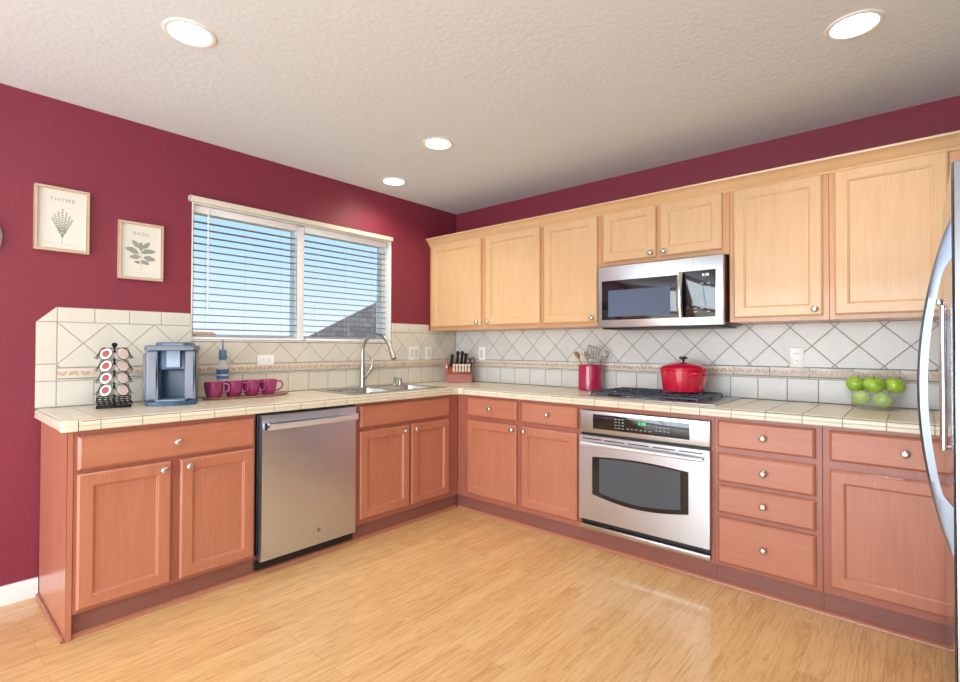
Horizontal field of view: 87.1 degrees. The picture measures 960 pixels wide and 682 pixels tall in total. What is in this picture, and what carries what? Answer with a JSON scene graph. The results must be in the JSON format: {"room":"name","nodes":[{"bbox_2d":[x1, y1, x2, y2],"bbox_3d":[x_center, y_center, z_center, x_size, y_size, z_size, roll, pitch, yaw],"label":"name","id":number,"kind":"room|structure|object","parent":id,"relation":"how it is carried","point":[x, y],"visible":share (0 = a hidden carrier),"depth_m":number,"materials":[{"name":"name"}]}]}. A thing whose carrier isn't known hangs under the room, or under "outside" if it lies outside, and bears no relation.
{"room":"kitchen","nodes":[
{"label":"kitchen","id":0,"kind":"room"},
{"bbox_2d":[0,83,455,592],"bbox_3d":[-2.389,0.012,2.346,0.150,2.462,6.700,0,-1,41],"label":"wall","id":1,"kind":"structure","parent":0,"point":[130,170],"depth_m":2.68,"materials":[{"name":"red paint"}]},
{"bbox_2d":[0,228,1,245],"bbox_3d":[-2.345,-0.488,2.269,0.021,0.290,0.290,0,-1,41],"label":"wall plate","id":2,"kind":"object","parent":1,"relation":"attached to","point":[0,228],"visible":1,"depth_m":2.37,"materials":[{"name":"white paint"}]},
{"bbox_2d":[0,577,37,606],"bbox_3d":[-3.299,1.181,1.168,0.014,0.090,3.455,0,-1,41],"label":"baseboard","id":3,"kind":"structure","parent":1,"relation":"attached to","point":[25,589],"depth_m":2.41,"materials":[{"name":"white paint"}]},
{"bbox_2d":[33,182,89,254],"bbox_3d":[-2.103,-0.610,2.543,0.025,0.322,0.218,0,-1,41],"label":"framed print","id":4,"kind":"object","parent":1,"relation":"attached to","point":[61,216],"visible":1,"depth_m":2.54,"materials":[{"name":"beige paper"}]},
{"bbox_2d":[117,219,163,281],"bbox_3d":[-1.879,-0.496,2.799,0.025,0.316,0.214,0,-1,41],"label":"framed print","id":5,"kind":"object","parent":1,"relation":"attached to","point":[140,246],"visible":1,"depth_m":2.79,"materials":[{"name":"beige paper"}]},
{"bbox_2d":[35,307,455,408],"bbox_3d":[-1.198,0.096,3.581,0.015,0.502,2.958,0,-1,41],"label":"tile backsplash","id":6,"kind":"structure","parent":1,"relation":"attached to","point":[69,340],"depth_m":3.06,"materials":[{"name":"beige tile"}]},
{"bbox_2d":[257,354,273,365],"bbox_3d":[-1.413,0.125,3.327,0.007,0.072,0.116,0,-1,41],"label":"wall outlet","id":7,"kind":"object","parent":6,"relation":"attached to","point":[268,359],"visible":1,"depth_m":3.33,"materials":[{"name":"white plastic"}]},
{"bbox_2d":[260,357,270,362],"bbox_3d":[-1.411,0.125,3.325,0.002,0.033,0.073,0,-1,41],"label":"receptacle","id":8,"kind":"object","parent":7,"relation":"attached to","point":[262,359],"depth_m":3.32,"materials":[{"name":"white plastic"}]},
{"bbox_2d":[408,347,418,359],"bbox_3d":[-0.561,0.105,4.300,0.008,0.115,0.120,0,-1,41],"label":"light switch","id":9,"kind":"object","parent":6,"relation":"attached to","point":[413,354],"visible":1,"depth_m":4.29,"materials":[{"name":"white plastic"}]},
{"bbox_2d":[425,347,431,359],"bbox_3d":[-0.451,0.106,4.426,0.008,0.115,0.076,0,-1,41],"label":"light switch","id":10,"kind":"object","parent":6,"relation":"attached to","point":[428,350],"visible":1,"depth_m":4.42,"materials":[{"name":"white plastic"}]},
{"bbox_2d":[191,202,390,342],"bbox_3d":[-1.275,-0.406,3.615,0.162,0.833,1.503,0,-1,41],"label":"window","id":11,"kind":"structure","parent":1,"relation":"in","point":[386,279],"depth_m":3.55,"materials":[{"name":"white paint"}]},
{"bbox_2d":[192,205,296,340],"bbox_3d":[-1.519,-0.412,3.296,0.065,0.811,0.678,0,-1,41],"label":"window blind","id":12,"kind":"object","parent":11,"relation":"attached to","point":[197,209],"visible":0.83,"depth_m":3.26,"materials":[{"name":"white plastic"}]},
{"bbox_2d":[188,195,392,241],"bbox_3d":[-1.218,-0.837,3.552,0.033,0.034,1.518,0,-1,41],"label":"blind valance","id":13,"kind":"object","parent":11,"relation":"attached to","point":[192,198],"visible":1,"depth_m":3.40,"materials":[{"name":"beige plastic"}]},
{"bbox_2d":[303,227,385,341],"bbox_3d":[-1.021,-0.404,3.875,0.054,0.811,0.717,0,-1,41],"label":"window blind","id":14,"kind":"object","parent":11,"relation":"attached to","point":[310,231],"visible":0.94,"depth_m":3.84,"materials":[{"name":"white plastic"}]},
{"bbox_2d":[0,479,949,681],"bbox_3d":[-0.762,1.280,0.905,4.480,0.100,6.700,0,-1,41],"label":"floor","id":15,"kind":"structure","parent":0,"point":[456,594],"depth_m":2.18,"materials":[{"name":"brown wood"}]},
{"bbox_2d":[35,414,254,643],"bbox_3d":[-1.658,0.814,2.549,0.650,0.865,0.795,0,-1,41],"label":"base cabinet","id":16,"kind":"object","parent":15,"relation":"on","point":[133,519],"visible":0.97,"depth_m":2.30,"materials":[{"name":"brown wood"}]},
{"bbox_2d":[71,505,456,639],"bbox_3d":[-0.944,1.246,2.975,0.018,0.017,2.318,0,-1,41],"label":"trim","id":17,"kind":"structure","parent":15,"relation":"on","point":[219,586],"depth_m":2.61,"materials":[{"name":"brown wood"}]},
{"bbox_2d":[252,405,357,572],"bbox_3d":[-1.173,0.825,3.070,0.658,0.859,0.626,0,-1,41],"label":"dishwasher","id":18,"kind":"object","parent":15,"relation":"on","point":[305,459],"visible":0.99,"depth_m":2.84,"materials":[{"name":"silver metal"}]},
{"bbox_2d":[352,394,457,538],"bbox_3d":[-0.671,0.831,3.678,0.650,0.865,0.949,0,-1,41],"label":"base cabinet","id":19,"kind":"object","parent":15,"relation":"on","point":[406,449],"visible":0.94,"depth_m":3.42,"materials":[{"name":"brown wood"}]},
{"bbox_2d":[457,394,521,522],"bbox_3d":[0.221,0.836,3.855,0.616,0.865,0.650,0,-1,41],"label":"base cabinet","id":20,"kind":"object","parent":15,"relation":"on","point":[488,427],"visible":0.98,"depth_m":3.61,"materials":[{"name":"brown wood"}]},
{"bbox_2d":[520,400,582,539],"bbox_3d":[0.629,0.833,3.499,0.464,0.865,0.650,0,-1,41],"label":"base cabinet","id":21,"kind":"object","parent":15,"relation":"on","point":[549,431],"visible":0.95,"depth_m":3.27,"materials":[{"name":"brown wood"}]},
{"bbox_2d":[580,405,716,577],"bbox_3d":[1.118,0.829,3.105,0.789,0.865,0.598,0,-1,41],"label":"base cabinet","id":22,"kind":"object","parent":15,"relation":"on","point":[701,566],"visible":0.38,"depth_m":2.80,"materials":[{"name":"brown wood"}]},
{"bbox_2d":[579,409,711,560],"bbox_3d":[1.070,0.781,3.053,0.764,0.723,0.644,0,-1,41],"label":"wall oven","id":23,"kind":"object","parent":22,"relation":"in","point":[646,479],"visible":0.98,"depth_m":2.83,"materials":[{"name":"silver metal"}]},
{"bbox_2d":[457,505,946,649],"bbox_3d":[1.181,1.248,2.672,3.576,0.017,0.018,0,-1,41],"label":"trim","id":24,"kind":"structure","parent":15,"relation":"on","point":[715,580],"depth_m":2.56,"materials":[{"name":"brown wood"}]},
{"bbox_2d":[715,417,823,608],"bbox_3d":[1.575,0.826,2.672,0.466,0.865,0.650,0,-1,41],"label":"base cabinet","id":25,"kind":"object","parent":15,"relation":"on","point":[769,474],"visible":0.97,"depth_m":2.44,"materials":[{"name":"brown wood"}]},
{"bbox_2d":[822,426,945,643],"bbox_3d":[2.223,0.820,2.105,1.255,0.865,0.650,0,-1,41],"label":"base cabinet","id":26,"kind":"object","parent":15,"relation":"on","point":[884,539],"visible":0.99,"depth_m":2.16,"materials":[{"name":"brown wood"}]},
{"bbox_2d":[34,381,939,435],"bbox_3d":[0.370,0.358,2.201,4.166,0.046,2.956,0,-1,41],"label":"countertop","id":27,"kind":"structure","parent":26,"relation":"on","point":[87,417],"depth_m":2.61,"materials":[{"name":"beige tile"}]},
{"bbox_2d":[94,342,133,408],"bbox_3d":[-1.843,0.170,2.544,0.165,0.325,0.170,1,-1,-36],"label":"pod carousel","id":28,"kind":"object","parent":27,"relation":"on","point":[103,405],"visible":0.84,"depth_m":2.52,"materials":[{"name":"black metal"}]},
{"bbox_2d":[100,385,113,395],"bbox_3d":[-1.840,0.245,2.498,0.056,0.058,0.052,0,-1,0],"label":"pod","id":29,"kind":"object","parent":28,"relation":"in","point":[105,390],"visible":0.97,"depth_m":2.48,"materials":[{"name":"white plastic"}]},
{"bbox_2d":[100,373,113,383],"bbox_3d":[-1.840,0.185,2.499,0.056,0.058,0.052,0,-1,0],"label":"pod","id":30,"kind":"object","parent":28,"relation":"in","point":[105,378],"visible":0.99,"depth_m":2.48,"materials":[{"name":"white plastic"}]},
{"bbox_2d":[100,361,113,371],"bbox_3d":[-1.840,0.125,2.500,0.056,0.058,0.052,0,-1,0],"label":"pod","id":31,"kind":"object","parent":28,"relation":"in","point":[106,365],"visible":1,"depth_m":2.48,"materials":[{"name":"white plastic"}]},
{"bbox_2d":[100,348,114,359],"bbox_3d":[-1.840,0.065,2.501,0.056,0.058,0.052,0,-1,0],"label":"pod","id":32,"kind":"object","parent":28,"relation":"in","point":[106,353],"visible":0.98,"depth_m":2.48,"materials":[{"name":"white plastic"}]},
{"bbox_2d":[95,395,132,408],"bbox_3d":[-1.841,0.306,2.543,0.152,0.053,0.120,1,-1,-36],"label":"basket","id":33,"kind":"object","parent":28,"relation":"on","point":[111,404],"depth_m":2.52,"materials":[{"name":"black metal"}]},
{"bbox_2d":[114,384,127,395],"bbox_3d":[-1.801,0.246,2.527,0.052,0.058,0.056,0,-1,17],"label":"pod","id":34,"kind":"object","parent":28,"relation":"in","point":[122,389],"visible":0.97,"depth_m":2.52,"materials":[{"name":"white"}]},
{"bbox_2d":[114,372,127,383],"bbox_3d":[-1.801,0.186,2.528,0.052,0.058,0.056,0,-1,17],"label":"pod","id":35,"kind":"object","parent":28,"relation":"in","point":[122,377],"visible":0.98,"depth_m":2.52,"materials":[{"name":"white"}]},
{"bbox_2d":[114,360,128,371],"bbox_3d":[-1.801,0.126,2.528,0.052,0.058,0.056,0,-1,17],"label":"pod","id":36,"kind":"object","parent":28,"relation":"in","point":[122,365],"visible":0.98,"depth_m":2.52,"materials":[{"name":"white"}]},
{"bbox_2d":[115,348,128,359],"bbox_3d":[-1.801,0.066,2.529,0.052,0.058,0.056,0,-1,17],"label":"pod","id":37,"kind":"object","parent":28,"relation":"in","point":[122,353],"visible":1,"depth_m":2.52,"materials":[{"name":"white plastic"}]},
{"bbox_2d":[143,342,199,405],"bbox_3d":[-1.665,0.171,2.733,0.254,0.328,0.306,1,-1,-25],"label":"coffee maker","id":38,"kind":"object","parent":27,"relation":"on","point":[170,369],"visible":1,"depth_m":2.65,"materials":[{"name":"blue plastic"}]},
{"bbox_2d":[145,398,197,405],"bbox_3d":[-1.631,0.323,2.674,0.226,0.022,0.174,0,-1,-25],"label":"drip tray","id":39,"kind":"object","parent":38,"relation":"on","point":[149,401],"depth_m":2.61,"materials":[{"name":"blue plastic"}]},
{"bbox_2d":[216,340,228,378],"bbox_3d":[-1.564,0.166,3.068,0.068,0.347,0.068,0,-1,41],"label":"soap bottle","id":40,"kind":"object","parent":27,"relation":"on","point":[220,373],"visible":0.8,"depth_m":3.05,"materials":[{"name":"blue plastic"}]},
{"bbox_2d":[202,392,288,399],"bbox_3d":[-1.412,0.333,3.065,0.170,0.013,0.524,0,-1,41],"label":"oval tray","id":41,"kind":"object","parent":27,"relation":"on","point":[223,397],"visible":0.77,"depth_m":3.02,"materials":[{"name":"brown"}]},
{"bbox_2d":[204,381,229,397],"bbox_3d":[-1.530,0.282,2.925,0.126,0.096,0.102,1,-1,-44],"label":"coffee mug","id":42,"kind":"object","parent":41,"relation":"on","point":[212,389],"visible":0.97,"depth_m":2.88,"materials":[{"name":"pink ceramic"}]},
{"bbox_2d":[224,380,248,396],"bbox_3d":[-1.456,0.284,3.009,0.126,0.096,0.102,1,-1,-44],"label":"coffee mug","id":43,"kind":"object","parent":41,"relation":"on","point":[236,386],"visible":0.97,"depth_m":2.97,"materials":[{"name":"pink ceramic"}]},
{"bbox_2d":[243,379,266,395],"bbox_3d":[-1.386,0.285,3.089,0.126,0.096,0.102,1,-1,-44],"label":"coffee mug","id":44,"kind":"object","parent":41,"relation":"on","point":[254,384],"visible":0.92,"depth_m":3.05,"materials":[{"name":"pink ceramic"}]},
{"bbox_2d":[260,379,282,394],"bbox_3d":[-1.317,0.286,3.168,0.126,0.096,0.102,1,-1,-44],"label":"coffee mug","id":45,"kind":"object","parent":41,"relation":"on","point":[271,383],"visible":0.96,"depth_m":3.13,"materials":[{"name":"pink ceramic"}]},
{"bbox_2d":[358,333,395,386],"bbox_3d":[-0.747,0.144,3.713,0.417,0.404,0.082,0,-1,41],"label":"faucet","id":46,"kind":"object","parent":27,"relation":"on","point":[362,383],"visible":1,"depth_m":3.80,"materials":[{"name":"silver metal"}]},
{"bbox_2d":[313,384,443,394],"bbox_3d":[-0.711,0.423,3.689,0.487,0.154,0.850,0,-1,41],"label":"sink","id":47,"kind":"object","parent":27,"relation":"in","point":[403,387],"visible":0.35,"depth_m":3.71,"materials":[{"name":"silver metal"}]},
{"bbox_2d":[326,387,393,393],"bbox_3d":[-0.825,0.420,3.523,0.354,0.154,0.374,0,-1,41],"label":"basin","id":48,"kind":"object","parent":47,"relation":"in","point":[363,389],"depth_m":3.67,"materials":[{"name":"silver metal"}]},
{"bbox_2d":[376,385,436,389],"bbox_3d":[-0.562,0.425,3.824,0.354,0.154,0.374,0,-1,41],"label":"basin","id":49,"kind":"object","parent":47,"relation":"in","point":[395,387],"depth_m":3.98,"materials":[{"name":"silver metal"}]},
{"bbox_2d":[445,359,471,382],"bbox_3d":[-0.187,0.258,4.428,0.233,0.205,0.190,0,-1,-2],"label":"knife block","id":50,"kind":"object","parent":27,"relation":"on","point":[450,377],"visible":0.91,"depth_m":4.33,"materials":[{"name":"brown wood"}]},
{"bbox_2d":[450,354,453,366],"bbox_3d":[-0.245,0.173,4.413,0.033,0.118,0.070,0,-1,-12],"label":"kitchen knife","id":51,"kind":"object","parent":50,"relation":"in","point":[452,355],"visible":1,"depth_m":4.41,"materials":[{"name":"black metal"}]},
{"bbox_2d":[455,351,459,366],"bbox_3d":[-0.195,0.159,4.399,0.032,0.146,0.080,0,-1,-11],"label":"kitchen knife","id":52,"kind":"object","parent":50,"relation":"in","point":[457,352],"visible":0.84,"depth_m":4.39,"materials":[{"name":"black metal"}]},
{"bbox_2d":[460,351,463,366],"bbox_3d":[-0.157,0.159,4.401,0.032,0.146,0.080,0,-1,-11],"label":"kitchen knife","id":53,"kind":"object","parent":50,"relation":"in","point":[462,352],"visible":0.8,"depth_m":4.39,"materials":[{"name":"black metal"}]},
{"bbox_2d":[464,353,467,366],"bbox_3d":[-0.126,0.168,4.405,0.032,0.127,0.073,0,-1,-10],"label":"kitchen knife","id":54,"kind":"object","parent":50,"relation":"in","point":[465,354],"visible":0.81,"depth_m":4.39,"materials":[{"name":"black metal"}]},
{"bbox_2d":[578,364,602,390],"bbox_3d":[0.798,0.263,3.654,0.178,0.181,0.178,0,-1,41],"label":"utensil crock","id":55,"kind":"object","parent":27,"relation":"on","point":[590,377],"visible":0.9,"depth_m":3.58,"materials":[{"name":"red ceramic"}]},
{"bbox_2d":[574,351,581,364],"bbox_3d":[0.763,0.206,3.692,0.144,0.260,0.058,0,-1,26],"label":"wooden spoon","id":56,"kind":"object","parent":55,"relation":"in","point":[577,355],"visible":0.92,"depth_m":3.70,"materials":[{"name":"brown wood"}]},
{"bbox_2d":[574,351,579,359],"bbox_3d":[0.717,0.107,3.716,0.030,0.066,0.058,-36,-21,35],"label":"bowl","id":57,"kind":"object","parent":56,"relation":"on","point":[577,355],"depth_m":3.70,"materials":[{"name":"brown wood"}]},
{"bbox_2d":[584,352,589,364],"bbox_3d":[0.791,0.206,3.671,0.055,0.259,0.092,0,-1,-23],"label":"wooden spoon","id":58,"kind":"object","parent":55,"relation":"in","point":[585,353],"visible":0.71,"depth_m":3.68,"materials":[{"name":"brown wood"}]},
{"bbox_2d":[586,345,600,364],"bbox_3d":[0.805,0.180,3.608,0.037,0.309,0.135,1,-1,-32],"label":"slotted spatula","id":59,"kind":"object","parent":55,"relation":"in","point":[591,346],"visible":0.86,"depth_m":3.60,"materials":[{"name":"silver metal"}]},
{"bbox_2d":[598,350,608,364],"bbox_3d":[0.848,0.201,3.637,0.168,0.272,0.052,0,-1,41],"label":"wire whisk","id":60,"kind":"object","parent":55,"relation":"in","point":[600,362],"visible":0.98,"depth_m":3.61,"materials":[{"name":"silver metal"}]},
{"bbox_2d":[587,387,739,405],"bbox_3d":[1.123,0.331,3.116,0.760,0.035,0.500,0,-1,41],"label":"gas cooktop","id":61,"kind":"object","parent":27,"relation":"in","point":[704,398],"visible":0.97,"depth_m":3.02,"materials":[{"name":"silver metal"}]},
{"bbox_2d":[659,356,707,392],"bbox_3d":[1.255,0.203,3.116,0.280,0.217,0.321,0,-1,27],"label":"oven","id":62,"kind":"object","parent":61,"relation":"on","point":[676,377],"visible":1,"depth_m":3.01,"materials":[{"name":"red ceramic"}]},
{"bbox_3d":[1.992,0.296,2.550,0.244,0.096,0.244,0,-1,41],"label":"glass bowl","id":63,"kind":"object","parent":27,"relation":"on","visible":0},
{"bbox_2d":[846,376,864,391],"bbox_3d":[1.949,0.222,2.619,0.084,0.084,0.085,0,-1,-21],"label":"apple","id":64,"kind":"object","parent":63,"relation":"in","point":[853,383],"visible":0.9,"depth_m":2.59,"materials":[{"name":"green food"}]},
{"bbox_2d":[851,389,870,404],"bbox_3d":[1.933,0.285,2.562,0.081,0.081,0.080,1,-1,-35],"label":"apple","id":65,"kind":"object","parent":63,"relation":"in","point":[861,397],"visible":1,"depth_m":2.54,"materials":[{"name":"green food"}]},
{"bbox_2d":[873,392,892,407],"bbox_3d":[1.996,0.292,2.501,0.080,0.077,0.081,0,-1,33],"label":"apple","id":66,"kind":"object","parent":63,"relation":"in","point":[881,399],"visible":1,"depth_m":2.48,"materials":[{"name":"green food"}]},
{"bbox_2d":[863,376,884,392],"bbox_3d":[1.972,0.216,2.527,0.087,0.087,0.086,0,-1,25],"label":"apple","id":67,"kind":"object","parent":66,"relation":"on","point":[873,384],"visible":1,"depth_m":2.50,"materials":[{"name":"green food"}]},
{"bbox_2d":[885,378,905,393],"bbox_3d":[2.067,0.223,2.516,0.084,0.081,0.085,0,-1,9],"label":"apple","id":68,"kind":"object","parent":63,"relation":"in","point":[892,385],"visible":0.94,"depth_m":2.49,"materials":[{"name":"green food"}]},
{"bbox_2d":[917,160,959,681],"bbox_3d":[1.864,0.368,1.455,0.908,1.747,0.785,0,-1,41],"label":"refrigerator","id":69,"kind":"object","parent":15,"relation":"on","point":[947,260],"visible":1,"depth_m":1.47,"materials":[{"name":"grey metal"}]},
{"bbox_2d":[0,0,959,213],"bbox_3d":[-0.755,-1.292,0.937,4.480,0.120,6.700,0,-1,41],"label":"ceiling","id":70,"kind":"structure","parent":0,"point":[532,97],"depth_m":2.32,"materials":[{"name":"white paint"}]},
{"bbox_2d":[162,17,216,47],"bbox_3d":[-1.148,-1.216,2.000,0.192,0.005,0.192,0,-1,41],"label":"recessed light","id":71,"kind":"object","parent":70,"relation":"in","point":[188,32],"visible":1,"depth_m":1.99,"materials":[{"name":"white paint"}]},
{"bbox_2d":[381,177,406,185],"bbox_3d":[-0.645,-1.193,3.781,0.192,0.005,0.192,0,-1,41],"label":"recessed light","id":72,"kind":"object","parent":70,"relation":"in","point":[392,181],"visible":1,"depth_m":3.77,"materials":[{"name":"white"}]},
{"bbox_2d":[422,137,453,149],"bbox_3d":[-0.257,-1.200,3.077,0.192,0.005,0.192,0,-1,41],"label":"recessed light","id":73,"kind":"object","parent":70,"relation":"in","point":[434,143],"visible":1,"depth_m":3.07,"materials":[{"name":"white"}]},
{"bbox_2d":[824,8,885,40],"bbox_3d":[1.436,-1.209,1.938,0.192,0.005,0.192,0,-1,41],"label":"recessed light","id":74,"kind":"object","parent":70,"relation":"in","point":[855,24],"visible":1,"depth_m":1.93,"materials":[{"name":"white"}]},
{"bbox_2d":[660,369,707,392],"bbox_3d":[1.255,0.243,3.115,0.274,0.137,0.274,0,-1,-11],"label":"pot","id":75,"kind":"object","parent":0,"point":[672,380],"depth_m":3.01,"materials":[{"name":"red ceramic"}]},
{"bbox_2d":[456,95,959,478],"bbox_3d":[1.453,0.036,3.337,4.330,2.462,0.150,0,-1,41],"label":"wall","id":76,"kind":"structure","parent":0,"point":[942,116],"depth_m":3.10,"materials":[{"name":"red paint"}]},
{"bbox_2d":[430,227,557,331],"bbox_3d":[0.100,-0.472,4.174,1.192,0.760,0.380,0,-1,41],"label":"upper cabinet","id":77,"kind":"object","parent":76,"relation":"attached to","point":[494,282],"visible":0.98,"depth_m":3.99,"materials":[{"name":"brown wood"}]},
{"bbox_2d":[426,130,959,247],"bbox_3d":[0.859,-0.869,3.294,3.498,0.070,0.058,0,-1,41],"label":"crown molding","id":78,"kind":"structure","parent":77,"relation":"attached to","point":[950,141],"depth_m":2.79,"materials":[{"name":"brown wood"}]},
{"bbox_2d":[543,216,601,328],"bbox_3d":[0.726,-0.477,3.626,0.469,0.760,0.380,0,-1,41],"label":"upper cabinet","id":79,"kind":"object","parent":76,"relation":"attached to","point":[572,250],"visible":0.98,"depth_m":3.50,"materials":[{"name":"brown wood"}]},
{"bbox_2d":[602,192,729,266],"bbox_3d":[1.201,-0.674,3.214,0.789,0.373,0.380,0,-1,41],"label":"upper cabinet","id":80,"kind":"object","parent":76,"relation":"attached to","point":[695,226],"visible":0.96,"depth_m":3.06,"materials":[{"name":"brown wood"}]},
{"bbox_2d":[598,253,741,330],"bbox_3d":[1.172,-0.279,3.177,0.768,0.406,0.444,0,-1,41],"label":"microwave","id":81,"kind":"object","parent":80,"relation":"attached to","point":[689,292],"visible":1,"depth_m":3.01,"materials":[{"name":"silver metal"}]},
{"bbox_2d":[456,320,938,409],"bbox_3d":[1.341,0.127,3.323,4.178,0.450,0.015,0,-1,41],"label":"tile backsplash","id":82,"kind":"structure","parent":76,"relation":"attached to","point":[750,361],"depth_m":3.11,"materials":[{"name":"grey tile"}]},
{"bbox_2d":[479,347,484,359],"bbox_3d":[0.015,0.111,4.475,0.076,0.115,0.008,0,-1,41],"label":"light switch","id":83,"kind":"object","parent":82,"relation":"attached to","point":[481,349],"visible":1,"depth_m":4.47,"materials":[{"name":"white plastic"}]},
{"bbox_2d":[789,347,803,367],"bbox_3d":[1.818,0.094,2.900,0.072,0.116,0.007,0,-1,41],"label":"wall outlet","id":84,"kind":"object","parent":82,"relation":"attached to","point":[796,354],"visible":1,"depth_m":2.90,"materials":[{"name":"white plastic"}]},
{"bbox_2d":[793,351,799,363],"bbox_3d":[1.817,0.094,2.898,0.033,0.073,0.002,0,-1,41],"label":"receptacle","id":85,"kind":"object","parent":84,"relation":"attached to","point":[796,354],"depth_m":2.90,"materials":[{"name":"white plastic"}]},
{"bbox_2d":[729,174,835,324],"bbox_3d":[1.673,-0.484,2.799,0.464,0.760,0.380,0,-1,41],"label":"upper cabinet","id":86,"kind":"object","parent":76,"relation":"attached to","point":[779,231],"visible":0.98,"depth_m":2.67,"materials":[{"name":"brown wood"}]},
{"bbox_2d":[829,150,959,321],"bbox_3d":[2.066,-0.487,2.455,0.580,0.760,0.380,0,-1,41],"label":"upper cabinet","id":87,"kind":"object","parent":76,"relation":"attached to","point":[886,232],"visible":0.91,"depth_m":2.39,"materials":[{"name":"brown wood"}]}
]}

